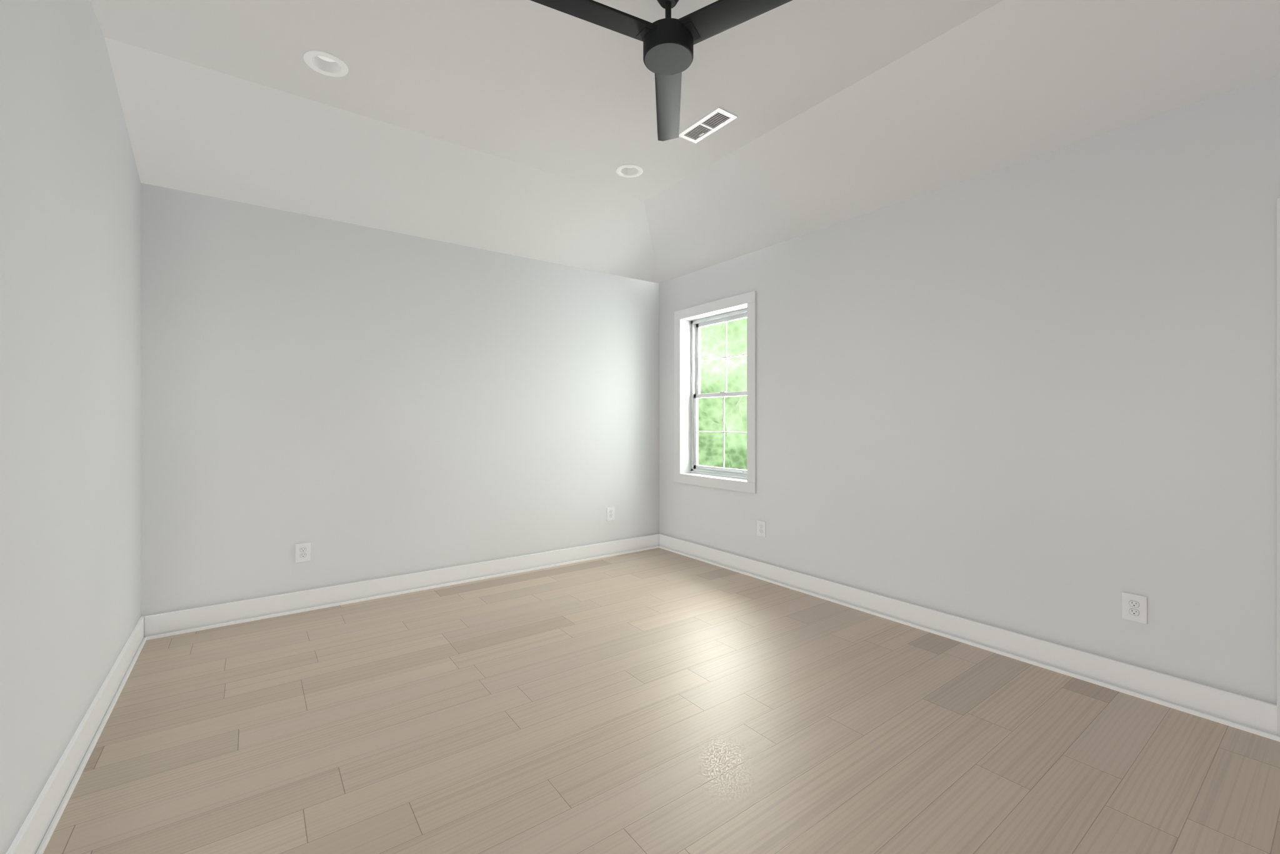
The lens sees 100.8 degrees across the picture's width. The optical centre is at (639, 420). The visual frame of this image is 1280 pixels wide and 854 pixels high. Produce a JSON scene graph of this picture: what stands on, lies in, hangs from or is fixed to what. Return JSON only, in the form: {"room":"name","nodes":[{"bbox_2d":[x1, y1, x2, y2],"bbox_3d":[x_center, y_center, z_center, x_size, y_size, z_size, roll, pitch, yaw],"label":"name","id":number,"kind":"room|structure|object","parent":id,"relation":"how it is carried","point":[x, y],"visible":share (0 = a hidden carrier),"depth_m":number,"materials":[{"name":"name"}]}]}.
{"room":"empty bedroom","nodes":[
{"label":"empty bedroom","id":0,"kind":"room"},
{"bbox_2d":[0,0,140,853],"bbox_3d":[-1.544,-0.337,1.004,0.220,3.310,5.685,0,0,-36],"label":"wall","id":1,"kind":"structure","parent":0,"point":[70,399],"depth_m":1.86,"materials":[{"name":"paint"}]},
{"bbox_2d":[5,615,150,853],"bbox_3d":[-1.444,1.248,1.078,0.029,0.140,5.245,0,0,-36],"label":"baseboard","id":2,"kind":"structure","parent":1,"relation":"attached to","point":[35,832],"depth_m":1.95,"materials":[{"name":"paint"}]},
{"bbox_2d":[140,182,659,616],"bbox_3d":[-1.377,-0.337,4.513,4.193,3.310,0.220,0,0,-36],"label":"wall","id":3,"kind":"structure","parent":0,"point":[350,402],"depth_m":3.90,"materials":[{"name":"paint"}]},
{"bbox_2d":[295,541,310,562],"bbox_3d":[-2.335,0.913,3.670,0.090,0.128,0.009,0,0,-36],"label":"electrical outlet","id":4,"kind":"object","parent":3,"relation":"attached to","point":[302,552],"visible":1,"depth_m":3.67,"materials":[{"name":"plastic"}]},
{"bbox_2d":[150,533,658,639],"bbox_3d":[-1.398,1.248,4.343,3.900,0.140,0.029,0,0,-36],"label":"baseboard","id":5,"kind":"structure","parent":3,"relation":"attached to","point":[172,623],"depth_m":3.91,"materials":[{"name":"paint"}]},
{"bbox_2d":[606,506,614,520],"bbox_3d":[-0.284,0.908,5.171,0.090,0.128,0.009,0,0,-36],"label":"electrical outlet","id":6,"kind":"object","parent":3,"relation":"attached to","point":[610,513],"visible":1,"depth_m":5.17,"materials":[{"name":"plastic"}]},
{"bbox_2d":[43,547,1279,853],"bbox_3d":[0.147,1.368,2.243,4.413,0.100,5.685,0,0,-36],"label":"floor","id":7,"kind":"structure","parent":0,"point":[658,700],"depth_m":2.18,"materials":[{"name":"brown wood"}]},
{"bbox_2d":[90,0,1279,283],"bbox_3d":[0.152,-1.647,2.269,4.011,0.430,5.282,0,0,-36],"label":"ceiling","id":8,"kind":"structure","parent":0,"point":[522,127],"depth_m":2.80,"materials":[{"name":"paint"}]},
{"bbox_2d":[303,50,348,76],"bbox_3d":[-1.531,-1.789,2.585,0.190,0.106,0.190,0,0,-36],"label":"recessed light","id":9,"kind":"object","parent":8,"relation":"in","point":[326,64],"visible":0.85,"depth_m":2.61,"materials":[{"name":"paint"}]},
{"bbox_2d":[615,164,643,177],"bbox_3d":[-0.073,-1.789,3.690,0.190,0.106,0.190,0,0,-36],"label":"recessed light","id":10,"kind":"object","parent":8,"relation":"in","point":[629,170],"visible":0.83,"depth_m":3.73,"materials":[{"name":"paint"}]},
{"bbox_2d":[530,0,792,141],"bbox_3d":[0.052,-1.597,2.021,1.260,0.291,1.330,0,0,-36],"label":"fan","id":11,"kind":"object","parent":8,"relation":"hanging from","point":[669,42],"visible":1,"depth_m":2.05,"materials":[{"name":"black metal"}]},
{"bbox_2d":[678,106,737,143],"bbox_3d":[0.393,-1.744,3.125,0.150,0.021,0.355,0,0,-36],"label":"ceiling vent","id":12,"kind":"object","parent":8,"relation":"in","point":[712,122],"visible":1,"depth_m":3.11,"materials":[{"name":"white metal"}]},
{"bbox_2d":[659,74,1279,704],"bbox_3d":[1.839,-0.337,3.481,0.220,3.310,5.245,0,0,-36],"label":"wall","id":13,"kind":"structure","parent":0,"point":[1034,397],"depth_m":2.83,"materials":[{"name":"paint"}]},
{"bbox_2d":[674,291,756,493],"bbox_3d":[0.743,-0.239,4.946,0.219,1.705,1.056,0,0,-36],"label":"window","id":14,"kind":"structure","parent":13,"relation":"in","point":[697,325],"depth_m":5.12,"materials":[{"name":"plastic"}]},
{"bbox_2d":[756,520,765,536],"bbox_3d":[1.010,0.901,4.419,0.009,0.128,0.090,0,0,-36],"label":"electrical outlet","id":15,"kind":"object","parent":13,"relation":"attached to","point":[760,528],"visible":1,"depth_m":4.41,"materials":[{"name":"plastic"}]},
{"bbox_2d":[658,533,1279,741],"bbox_3d":[1.739,1.248,3.407,0.029,0.140,5.245,0,0,-36],"label":"baseboard","id":16,"kind":"structure","parent":13,"relation":"attached to","point":[1228,708],"depth_m":2.87,"materials":[{"name":"paint"}]},
{"bbox_2d":[1121,591,1147,623],"bbox_3d":[2.380,0.901,2.548,0.009,0.128,0.090,0,0,-36],"label":"electrical outlet","id":17,"kind":"object","parent":13,"relation":"attached to","point":[1134,607],"visible":1,"depth_m":2.54,"materials":[{"name":"plastic"}]},
{"bbox_2d":[1276,198,1279,736],"bbox_3d":[2.943,0.201,1.771,0.019,2.235,1.040,0,0,-36],"label":"door frame","id":18,"kind":"structure","parent":13,"relation":"attached to","point":[1278,466],"depth_m":2.18,"materials":[{"name":"paint"}]},
{"label":"outside","id":19,"kind":"structure","parent":0,"visible":0},
{"bbox_2d":[698,318,746,469],"bbox_3d":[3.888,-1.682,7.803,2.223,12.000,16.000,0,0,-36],"label":"window glass","id":20,"kind":"object","parent":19,"point":[737,373],"depth_m":10.33,"materials":[{"name":"clear glass"}]}
]}

